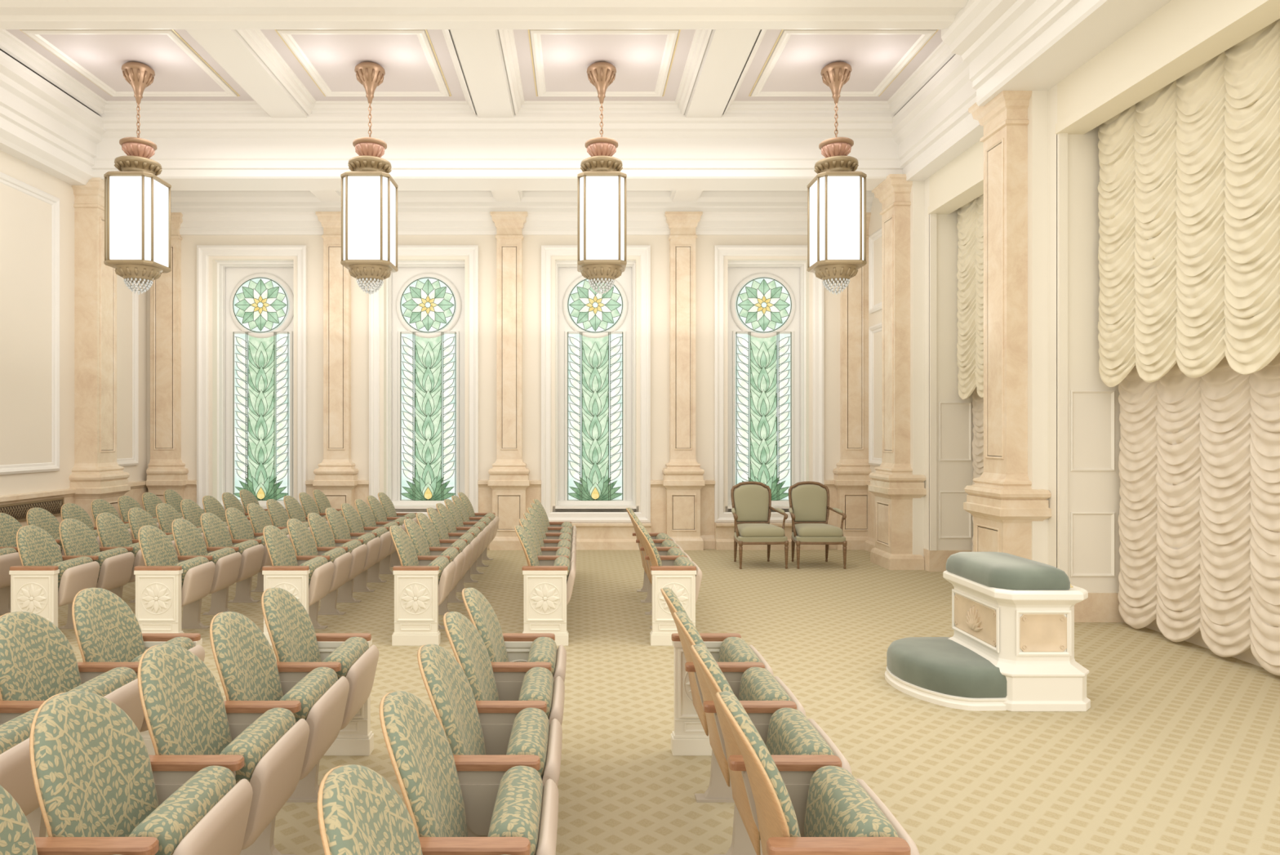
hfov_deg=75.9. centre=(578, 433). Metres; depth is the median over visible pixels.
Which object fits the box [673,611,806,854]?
seat
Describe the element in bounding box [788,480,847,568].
armchair
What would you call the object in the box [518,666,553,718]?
seat cushion
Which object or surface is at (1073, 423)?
wall
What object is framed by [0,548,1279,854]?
floor
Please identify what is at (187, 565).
seat cushion
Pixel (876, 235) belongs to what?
trim
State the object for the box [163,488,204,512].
seat
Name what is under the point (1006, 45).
crown molding
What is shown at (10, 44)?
molding
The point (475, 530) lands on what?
seat cushion
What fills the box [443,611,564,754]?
seat
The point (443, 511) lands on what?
seat
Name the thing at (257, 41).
molding
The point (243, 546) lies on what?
seat cushion
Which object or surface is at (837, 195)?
pendant lamp
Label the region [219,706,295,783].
seat cushion
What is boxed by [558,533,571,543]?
seat cushion
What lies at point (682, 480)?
pilaster
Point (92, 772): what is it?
seat
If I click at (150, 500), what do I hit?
seat
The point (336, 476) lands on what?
pilaster
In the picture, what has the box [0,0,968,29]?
beam
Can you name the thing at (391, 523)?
seat cushion
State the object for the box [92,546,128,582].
seat cushion
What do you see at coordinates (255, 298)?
window
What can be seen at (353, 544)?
seat cushion
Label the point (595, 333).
window
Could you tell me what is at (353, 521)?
seat
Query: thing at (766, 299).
window
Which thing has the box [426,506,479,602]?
seat
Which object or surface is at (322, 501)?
seat
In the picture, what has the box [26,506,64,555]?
seat
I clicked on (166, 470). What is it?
pilaster
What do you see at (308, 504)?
seat
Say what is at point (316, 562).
seat cushion
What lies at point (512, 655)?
seat
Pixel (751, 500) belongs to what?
armchair
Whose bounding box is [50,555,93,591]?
seat cushion
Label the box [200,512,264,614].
seat
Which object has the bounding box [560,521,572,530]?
seat cushion
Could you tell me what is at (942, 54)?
molding
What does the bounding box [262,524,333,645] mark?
seat
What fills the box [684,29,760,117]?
beam
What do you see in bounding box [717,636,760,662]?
seat cushion
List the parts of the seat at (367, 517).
backrest, armrest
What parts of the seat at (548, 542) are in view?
backrest, armrest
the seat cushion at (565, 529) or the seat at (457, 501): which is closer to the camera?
the seat cushion at (565, 529)
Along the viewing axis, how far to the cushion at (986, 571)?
5.32 m
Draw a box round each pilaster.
[69,177,130,526]
[146,212,188,502]
[312,211,358,508]
[488,211,529,550]
[662,211,705,550]
[832,212,871,549]
[867,173,926,569]
[963,90,1051,559]
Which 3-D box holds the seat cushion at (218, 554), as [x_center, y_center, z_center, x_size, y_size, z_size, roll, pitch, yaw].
[-3.368,1.235,7.640,0.166,0.295,0.450,0,0,0]
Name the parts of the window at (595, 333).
stained glass, sill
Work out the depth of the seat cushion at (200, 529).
9.37 m
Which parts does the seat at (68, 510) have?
backrest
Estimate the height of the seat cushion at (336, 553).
0.295 m
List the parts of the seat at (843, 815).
backrest, armrest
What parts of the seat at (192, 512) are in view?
backrest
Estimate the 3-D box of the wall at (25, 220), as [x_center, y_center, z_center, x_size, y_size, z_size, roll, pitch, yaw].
[-6.675,-1.300,8.000,0.150,6.100,10.000,0,0,0]
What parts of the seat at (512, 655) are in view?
backrest, armrest, armrest, panel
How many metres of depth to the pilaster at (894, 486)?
10.60 m
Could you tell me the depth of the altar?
5.22 m
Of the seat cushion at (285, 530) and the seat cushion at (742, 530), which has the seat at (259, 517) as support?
the seat cushion at (285, 530)
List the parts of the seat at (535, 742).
backrest, armrest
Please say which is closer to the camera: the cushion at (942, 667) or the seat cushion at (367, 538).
the cushion at (942, 667)
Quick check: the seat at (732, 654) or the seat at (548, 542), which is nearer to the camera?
the seat at (732, 654)
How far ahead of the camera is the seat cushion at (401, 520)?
10.33 m
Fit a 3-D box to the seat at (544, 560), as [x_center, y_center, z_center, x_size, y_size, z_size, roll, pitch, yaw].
[-0.291,1.272,7.602,0.535,0.955,0.564,0,0,0]
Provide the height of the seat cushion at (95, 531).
0.295 m
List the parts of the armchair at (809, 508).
leg, arm, leg, backrest, frame, seat rail, leg, arm, leg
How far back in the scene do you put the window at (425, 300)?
12.82 m
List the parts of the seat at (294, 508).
backrest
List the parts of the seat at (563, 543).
backrest, armrest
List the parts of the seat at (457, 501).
backrest, armrest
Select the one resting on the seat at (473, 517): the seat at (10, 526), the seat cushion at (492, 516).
the seat cushion at (492, 516)
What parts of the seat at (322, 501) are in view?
backrest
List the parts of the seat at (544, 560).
backrest, armrest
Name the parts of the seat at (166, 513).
backrest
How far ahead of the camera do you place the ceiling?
9.13 m
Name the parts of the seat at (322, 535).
backrest, armrest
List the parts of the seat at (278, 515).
backrest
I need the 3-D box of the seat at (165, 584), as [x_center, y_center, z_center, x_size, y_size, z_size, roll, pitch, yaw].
[-3.501,1.272,7.026,0.538,0.955,0.577,0,0,0]
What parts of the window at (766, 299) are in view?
sill, stained glass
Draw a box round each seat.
[0,512,61,614]
[0,546,22,588]
[0,611,144,836]
[0,707,39,816]
[0,784,119,854]
[8,524,99,626]
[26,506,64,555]
[29,690,253,854]
[58,518,134,628]
[60,502,102,546]
[71,586,204,754]
[90,498,133,538]
[95,512,145,598]
[117,495,160,529]
[128,506,178,602]
[133,524,215,632]
[137,644,309,849]
[142,492,183,518]
[155,502,207,546]
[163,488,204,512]
[171,518,241,628]
[180,498,231,538]
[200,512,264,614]
[202,495,252,526]
[209,611,349,854]
[222,492,253,532]
[225,506,271,602]
[240,488,270,517]
[247,502,293,591]
[261,586,378,801]
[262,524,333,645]
[266,498,311,533]
[283,495,329,526]
[286,518,351,628]
[298,492,327,521]
[307,512,367,614]
[312,488,344,518]
[317,764,507,854]
[324,506,380,602]
[340,502,391,591]
[354,498,403,582]
[366,495,408,573]
[377,492,419,566]
[379,690,559,854]
[389,524,455,645]
[404,518,464,628]
[416,512,471,614]
[417,644,562,836]
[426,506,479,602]
[435,502,484,591]
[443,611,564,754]
[444,498,489,582]
[451,495,494,573]
[457,492,498,566]
[462,586,566,700]
[514,524,576,645]
[519,518,576,565]
[523,512,576,555]
[526,506,576,546]
[529,502,576,538]
[533,498,577,532]
[626,506,676,602]
[629,512,684,614]
[632,518,692,628]
[637,524,702,645]
[660,586,773,801]
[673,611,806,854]
[690,644,852,854]
[715,690,919,854]
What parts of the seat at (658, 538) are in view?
backrest, armrest, armrest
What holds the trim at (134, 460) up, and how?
attached to the wall at (25, 220)
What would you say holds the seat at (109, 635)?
on the floor
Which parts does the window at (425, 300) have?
sill, stained glass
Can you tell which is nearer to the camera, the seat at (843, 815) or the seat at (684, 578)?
the seat at (843, 815)
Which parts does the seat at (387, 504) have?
backrest, armrest, armrest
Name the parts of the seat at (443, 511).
backrest, armrest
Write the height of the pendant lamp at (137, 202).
2.605 m
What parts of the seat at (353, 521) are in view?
backrest, armrest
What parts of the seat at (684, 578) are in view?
backrest, panel, armrest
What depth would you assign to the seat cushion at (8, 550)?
7.73 m
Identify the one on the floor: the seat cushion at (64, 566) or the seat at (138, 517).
the seat at (138, 517)
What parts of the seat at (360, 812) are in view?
backrest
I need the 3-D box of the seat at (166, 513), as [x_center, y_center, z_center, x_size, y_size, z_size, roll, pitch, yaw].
[-4.531,1.272,9.312,0.535,0.955,0.564,0,0,0]
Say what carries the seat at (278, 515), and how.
on the floor
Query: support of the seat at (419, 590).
on the floor
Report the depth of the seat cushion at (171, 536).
8.71 m
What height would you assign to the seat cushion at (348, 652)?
0.295 m
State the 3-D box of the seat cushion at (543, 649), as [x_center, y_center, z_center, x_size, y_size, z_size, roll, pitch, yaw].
[-0.198,1.235,4.200,0.166,0.295,0.450,0,0,0]
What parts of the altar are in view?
carved panel, carved panel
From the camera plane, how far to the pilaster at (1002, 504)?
7.83 m
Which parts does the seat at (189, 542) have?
backrest, armrest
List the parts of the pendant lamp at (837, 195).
chain, lamp shade, crown, lamp frame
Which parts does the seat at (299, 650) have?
backrest, armrest, armrest, panel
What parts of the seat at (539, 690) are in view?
backrest, armrest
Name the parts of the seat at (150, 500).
backrest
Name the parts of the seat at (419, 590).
backrest, armrest, panel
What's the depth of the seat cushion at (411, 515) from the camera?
11.04 m
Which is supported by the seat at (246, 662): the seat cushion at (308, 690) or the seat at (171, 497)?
the seat cushion at (308, 690)
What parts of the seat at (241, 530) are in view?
backrest, armrest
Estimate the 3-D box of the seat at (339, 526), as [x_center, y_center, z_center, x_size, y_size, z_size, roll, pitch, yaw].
[-2.441,1.272,8.742,0.535,0.955,0.564,0,0,0]
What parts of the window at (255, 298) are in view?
sill, stained glass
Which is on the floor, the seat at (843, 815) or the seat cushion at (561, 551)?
the seat at (843, 815)
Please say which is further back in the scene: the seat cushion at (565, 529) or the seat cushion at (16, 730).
the seat cushion at (565, 529)
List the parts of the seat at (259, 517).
armrest, backrest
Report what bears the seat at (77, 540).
on the floor
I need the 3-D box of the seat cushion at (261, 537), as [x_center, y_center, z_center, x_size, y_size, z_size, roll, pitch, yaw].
[-3.368,1.235,8.780,0.166,0.295,0.450,0,0,0]
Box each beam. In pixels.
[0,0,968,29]
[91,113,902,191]
[186,29,307,117]
[448,29,515,117]
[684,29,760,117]
[928,0,1279,213]
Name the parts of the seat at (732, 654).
backrest, panel, armrest, armrest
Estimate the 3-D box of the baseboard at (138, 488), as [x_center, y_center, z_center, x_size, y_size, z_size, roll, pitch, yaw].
[-6.550,1.230,7.750,0.100,1.040,9.500,0,0,0]
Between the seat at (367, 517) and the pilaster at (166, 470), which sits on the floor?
the seat at (367, 517)
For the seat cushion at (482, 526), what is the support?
on the seat at (451, 507)
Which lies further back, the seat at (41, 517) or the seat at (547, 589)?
the seat at (41, 517)
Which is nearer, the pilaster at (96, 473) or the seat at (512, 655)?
the seat at (512, 655)
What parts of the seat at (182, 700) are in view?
backrest, armrest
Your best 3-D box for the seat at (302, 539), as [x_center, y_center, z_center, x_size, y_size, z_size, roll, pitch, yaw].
[-2.441,1.272,7.602,0.535,0.955,0.564,0,0,0]
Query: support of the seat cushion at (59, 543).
on the seat at (41, 517)
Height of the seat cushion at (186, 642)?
0.295 m
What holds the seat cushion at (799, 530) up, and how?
on the armchair at (809, 508)
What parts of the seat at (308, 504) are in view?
backrest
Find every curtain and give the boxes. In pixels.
[956,194,983,551]
[1097,18,1279,675]
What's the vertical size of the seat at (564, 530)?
0.955 m
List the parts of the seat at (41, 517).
backrest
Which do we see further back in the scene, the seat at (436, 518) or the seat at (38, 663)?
the seat at (436, 518)
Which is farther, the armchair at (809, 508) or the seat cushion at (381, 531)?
the armchair at (809, 508)
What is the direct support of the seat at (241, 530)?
on the floor
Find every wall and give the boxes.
[0,150,146,495]
[146,235,839,511]
[868,195,1262,666]
[910,177,973,571]
[1027,84,1124,622]
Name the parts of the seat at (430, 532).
backrest, armrest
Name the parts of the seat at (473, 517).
backrest, armrest, armrest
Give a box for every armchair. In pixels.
[730,480,788,568]
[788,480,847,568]
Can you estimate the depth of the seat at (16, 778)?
2.99 m
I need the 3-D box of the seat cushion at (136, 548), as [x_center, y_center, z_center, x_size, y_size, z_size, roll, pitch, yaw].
[-4.398,1.235,8.210,0.166,0.295,0.450,0,0,0]
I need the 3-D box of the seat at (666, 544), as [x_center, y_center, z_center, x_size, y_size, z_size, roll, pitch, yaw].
[0.774,1.272,8.172,0.535,0.955,0.564,0,0,0]
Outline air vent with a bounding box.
[0,497,64,521]
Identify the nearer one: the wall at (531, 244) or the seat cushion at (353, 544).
the seat cushion at (353, 544)
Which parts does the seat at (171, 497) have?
backrest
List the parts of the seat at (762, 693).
backrest, armrest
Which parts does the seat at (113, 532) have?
backrest, armrest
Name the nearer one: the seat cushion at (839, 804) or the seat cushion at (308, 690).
the seat cushion at (839, 804)
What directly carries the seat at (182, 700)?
on the floor
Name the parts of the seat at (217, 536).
backrest, armrest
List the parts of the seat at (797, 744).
backrest, armrest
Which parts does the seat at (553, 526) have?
backrest, armrest, armrest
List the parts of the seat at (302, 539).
backrest, armrest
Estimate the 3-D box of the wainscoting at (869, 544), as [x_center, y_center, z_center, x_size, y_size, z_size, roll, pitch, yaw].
[4.350,1.230,11.850,0.100,1.040,1.300,0,0,0]
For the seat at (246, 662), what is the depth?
3.51 m
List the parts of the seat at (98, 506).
backrest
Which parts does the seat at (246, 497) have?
backrest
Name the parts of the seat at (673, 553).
backrest, armrest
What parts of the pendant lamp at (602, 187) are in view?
chain, crown, lamp shade, lamp frame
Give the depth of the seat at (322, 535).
8.03 m
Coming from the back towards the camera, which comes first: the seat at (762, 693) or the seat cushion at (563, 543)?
the seat cushion at (563, 543)
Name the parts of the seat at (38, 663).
armrest, backrest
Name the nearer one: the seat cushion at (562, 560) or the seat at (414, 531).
the seat cushion at (562, 560)
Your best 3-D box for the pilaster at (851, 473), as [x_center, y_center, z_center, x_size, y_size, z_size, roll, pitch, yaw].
[4.140,-0.790,12.390,0.520,5.080,0.220,0,0,0]
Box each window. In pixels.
[196,244,306,512]
[368,244,478,518]
[541,244,650,522]
[714,244,823,522]
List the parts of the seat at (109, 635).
armrest, backrest, panel, armrest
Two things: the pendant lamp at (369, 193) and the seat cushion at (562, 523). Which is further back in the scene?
the seat cushion at (562, 523)
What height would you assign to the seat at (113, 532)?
0.955 m
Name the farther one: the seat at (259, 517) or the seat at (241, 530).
the seat at (259, 517)
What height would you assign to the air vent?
0.220 m
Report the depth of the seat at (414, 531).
7.50 m
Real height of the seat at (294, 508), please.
0.955 m
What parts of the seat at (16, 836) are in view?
backrest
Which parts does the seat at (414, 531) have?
backrest, armrest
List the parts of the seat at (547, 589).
backrest, armrest, panel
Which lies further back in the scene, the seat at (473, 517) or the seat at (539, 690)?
the seat at (473, 517)
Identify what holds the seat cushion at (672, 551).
on the seat at (673, 553)
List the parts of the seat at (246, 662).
backrest, armrest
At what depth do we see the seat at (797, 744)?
2.90 m
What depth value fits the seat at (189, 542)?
7.50 m
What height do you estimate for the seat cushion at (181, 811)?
0.295 m
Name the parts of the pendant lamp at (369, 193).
lamp frame, lamp shade, crown, chain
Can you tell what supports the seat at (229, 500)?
on the floor
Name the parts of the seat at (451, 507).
backrest, armrest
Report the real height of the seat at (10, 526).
0.955 m
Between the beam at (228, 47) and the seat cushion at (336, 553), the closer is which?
the seat cushion at (336, 553)
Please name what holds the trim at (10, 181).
attached to the wall at (25, 220)
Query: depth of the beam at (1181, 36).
6.55 m
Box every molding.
[0,29,267,115]
[0,50,106,185]
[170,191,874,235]
[235,29,475,115]
[498,29,711,115]
[723,29,955,115]
[890,0,1171,181]
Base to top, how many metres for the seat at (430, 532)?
0.955 m
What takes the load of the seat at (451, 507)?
on the floor
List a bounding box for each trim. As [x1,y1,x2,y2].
[0,172,59,475]
[116,282,138,466]
[868,227,881,465]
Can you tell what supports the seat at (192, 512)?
on the floor
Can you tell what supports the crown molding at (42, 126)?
attached to the wall at (25, 220)
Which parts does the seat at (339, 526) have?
backrest, armrest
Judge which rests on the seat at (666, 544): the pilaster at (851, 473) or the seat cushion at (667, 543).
the seat cushion at (667, 543)
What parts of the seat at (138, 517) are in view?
armrest, backrest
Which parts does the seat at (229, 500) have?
backrest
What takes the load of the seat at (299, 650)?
on the floor
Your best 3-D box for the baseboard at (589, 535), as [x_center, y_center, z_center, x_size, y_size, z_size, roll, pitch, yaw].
[-1.050,1.230,12.396,10.900,1.040,0.208,0,0,0]
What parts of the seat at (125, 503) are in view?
backrest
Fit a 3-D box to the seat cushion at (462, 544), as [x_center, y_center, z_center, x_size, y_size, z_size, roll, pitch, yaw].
[-1.228,1.235,8.210,0.166,0.295,0.450,0,0,0]
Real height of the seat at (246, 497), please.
0.955 m
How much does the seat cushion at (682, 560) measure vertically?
0.295 m
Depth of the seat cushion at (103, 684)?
3.64 m
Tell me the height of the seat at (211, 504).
0.955 m
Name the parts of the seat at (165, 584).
armrest, panel, backrest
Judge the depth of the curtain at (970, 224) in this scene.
10.00 m
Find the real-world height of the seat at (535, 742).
0.955 m
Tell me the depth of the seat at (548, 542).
8.61 m
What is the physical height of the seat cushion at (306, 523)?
0.295 m
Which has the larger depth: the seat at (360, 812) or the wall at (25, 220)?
the wall at (25, 220)
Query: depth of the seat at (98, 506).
9.84 m
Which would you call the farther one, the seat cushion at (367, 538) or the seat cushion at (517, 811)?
the seat cushion at (367, 538)
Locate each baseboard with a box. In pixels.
[0,480,147,525]
[183,480,837,549]
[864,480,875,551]
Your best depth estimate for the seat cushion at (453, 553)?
7.53 m
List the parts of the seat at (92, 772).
backrest, armrest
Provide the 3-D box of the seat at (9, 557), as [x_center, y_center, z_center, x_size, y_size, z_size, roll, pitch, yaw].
[-5.601,1.272,7.602,0.535,0.955,0.564,0,0,0]
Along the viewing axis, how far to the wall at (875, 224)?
12.02 m
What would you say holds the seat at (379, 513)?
on the floor
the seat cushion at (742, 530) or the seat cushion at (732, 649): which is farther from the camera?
the seat cushion at (742, 530)
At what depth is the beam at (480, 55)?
9.01 m
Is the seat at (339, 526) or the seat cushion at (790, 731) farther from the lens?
the seat at (339, 526)
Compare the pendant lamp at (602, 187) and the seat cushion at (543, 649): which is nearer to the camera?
the seat cushion at (543, 649)
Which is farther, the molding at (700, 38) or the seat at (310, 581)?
the molding at (700, 38)
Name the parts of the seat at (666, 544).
backrest, armrest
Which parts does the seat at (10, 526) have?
backrest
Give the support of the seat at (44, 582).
on the floor
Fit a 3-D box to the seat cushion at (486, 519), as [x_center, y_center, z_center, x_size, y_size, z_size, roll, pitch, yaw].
[-1.228,1.235,10.490,0.166,0.295,0.450,0,0,0]
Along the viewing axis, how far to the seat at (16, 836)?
2.10 m
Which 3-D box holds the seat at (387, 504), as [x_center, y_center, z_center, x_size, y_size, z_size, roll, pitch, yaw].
[-2.441,1.272,11.060,0.535,0.955,0.640,0,0,0]
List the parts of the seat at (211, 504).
backrest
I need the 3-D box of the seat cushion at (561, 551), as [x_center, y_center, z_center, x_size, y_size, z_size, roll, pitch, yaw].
[-0.158,1.235,7.640,0.166,0.295,0.450,0,0,0]
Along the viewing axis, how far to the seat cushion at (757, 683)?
3.61 m
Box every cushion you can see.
[0,546,17,555]
[0,707,38,754]
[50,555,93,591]
[55,537,62,551]
[68,666,137,696]
[92,528,98,537]
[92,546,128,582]
[125,542,140,568]
[128,764,235,854]
[130,636,194,662]
[167,533,173,540]
[173,555,208,590]
[196,526,203,533]
[204,546,235,564]
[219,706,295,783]
[231,539,258,555]
[254,534,265,546]
[280,527,288,534]
[280,666,337,722]
[299,555,328,587]
[302,521,309,527]
[321,546,346,562]
[322,636,368,679]
[339,539,361,553]
[355,533,375,544]
[369,526,387,537]
[382,521,398,531]
[392,516,406,525]
[402,512,416,519]
[427,555,449,584]
[440,546,458,562]
[448,539,466,553]
[458,533,474,545]
[466,526,479,537]
[472,521,485,532]
[478,516,490,526]
[484,512,495,521]
[487,764,542,854]
[506,706,549,777]
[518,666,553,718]
[527,636,556,676]
[553,555,569,582]
[555,546,570,560]
[556,539,571,551]
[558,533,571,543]
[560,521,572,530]
[560,526,572,537]
[655,533,671,538]
[660,539,677,546]
[666,546,684,555]
[673,555,694,565]
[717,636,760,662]
[735,523,784,537]
[737,666,791,700]
[765,706,834,755]
[792,523,843,537]
[804,764,897,836]
[886,636,1006,697]
[946,551,1070,590]
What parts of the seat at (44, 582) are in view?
armrest, panel, backrest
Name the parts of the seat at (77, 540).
backrest, armrest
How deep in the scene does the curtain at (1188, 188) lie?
6.39 m
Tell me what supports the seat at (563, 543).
on the floor
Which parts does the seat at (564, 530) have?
backrest, armrest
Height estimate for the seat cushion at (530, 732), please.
0.295 m
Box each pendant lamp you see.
[103,62,171,294]
[340,62,398,294]
[577,62,626,294]
[807,62,866,294]
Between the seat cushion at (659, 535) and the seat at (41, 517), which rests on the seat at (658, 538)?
the seat cushion at (659, 535)
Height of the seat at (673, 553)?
0.955 m
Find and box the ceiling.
[0,29,955,113]
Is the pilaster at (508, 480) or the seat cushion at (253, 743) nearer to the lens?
the seat cushion at (253, 743)
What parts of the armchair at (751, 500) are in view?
leg, arm, leg, frame, backrest, seat rail, leg, arm, leg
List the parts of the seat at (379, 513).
backrest, armrest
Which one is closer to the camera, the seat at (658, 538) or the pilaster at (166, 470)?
the seat at (658, 538)
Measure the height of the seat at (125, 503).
0.955 m
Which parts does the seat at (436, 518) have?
backrest, armrest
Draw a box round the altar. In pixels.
[884,551,1090,711]
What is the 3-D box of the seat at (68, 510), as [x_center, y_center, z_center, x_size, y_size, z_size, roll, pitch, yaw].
[-5.601,1.272,9.312,0.535,0.955,0.564,0,0,0]
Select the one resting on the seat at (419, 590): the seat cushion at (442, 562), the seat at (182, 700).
the seat cushion at (442, 562)
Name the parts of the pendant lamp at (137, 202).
lamp frame, crown, chain, lamp shade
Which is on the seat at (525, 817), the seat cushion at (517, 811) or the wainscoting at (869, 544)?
the seat cushion at (517, 811)
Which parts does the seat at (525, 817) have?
backrest, armrest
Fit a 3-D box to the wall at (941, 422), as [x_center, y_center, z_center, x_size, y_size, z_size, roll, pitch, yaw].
[4.715,-0.750,10.785,0.830,5.000,0.890,0,0,0]
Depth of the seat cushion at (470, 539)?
8.67 m
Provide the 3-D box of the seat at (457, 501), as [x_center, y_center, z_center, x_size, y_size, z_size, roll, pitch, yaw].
[-1.361,1.272,10.452,0.535,0.955,0.564,0,0,0]
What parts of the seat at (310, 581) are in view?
backrest, armrest, panel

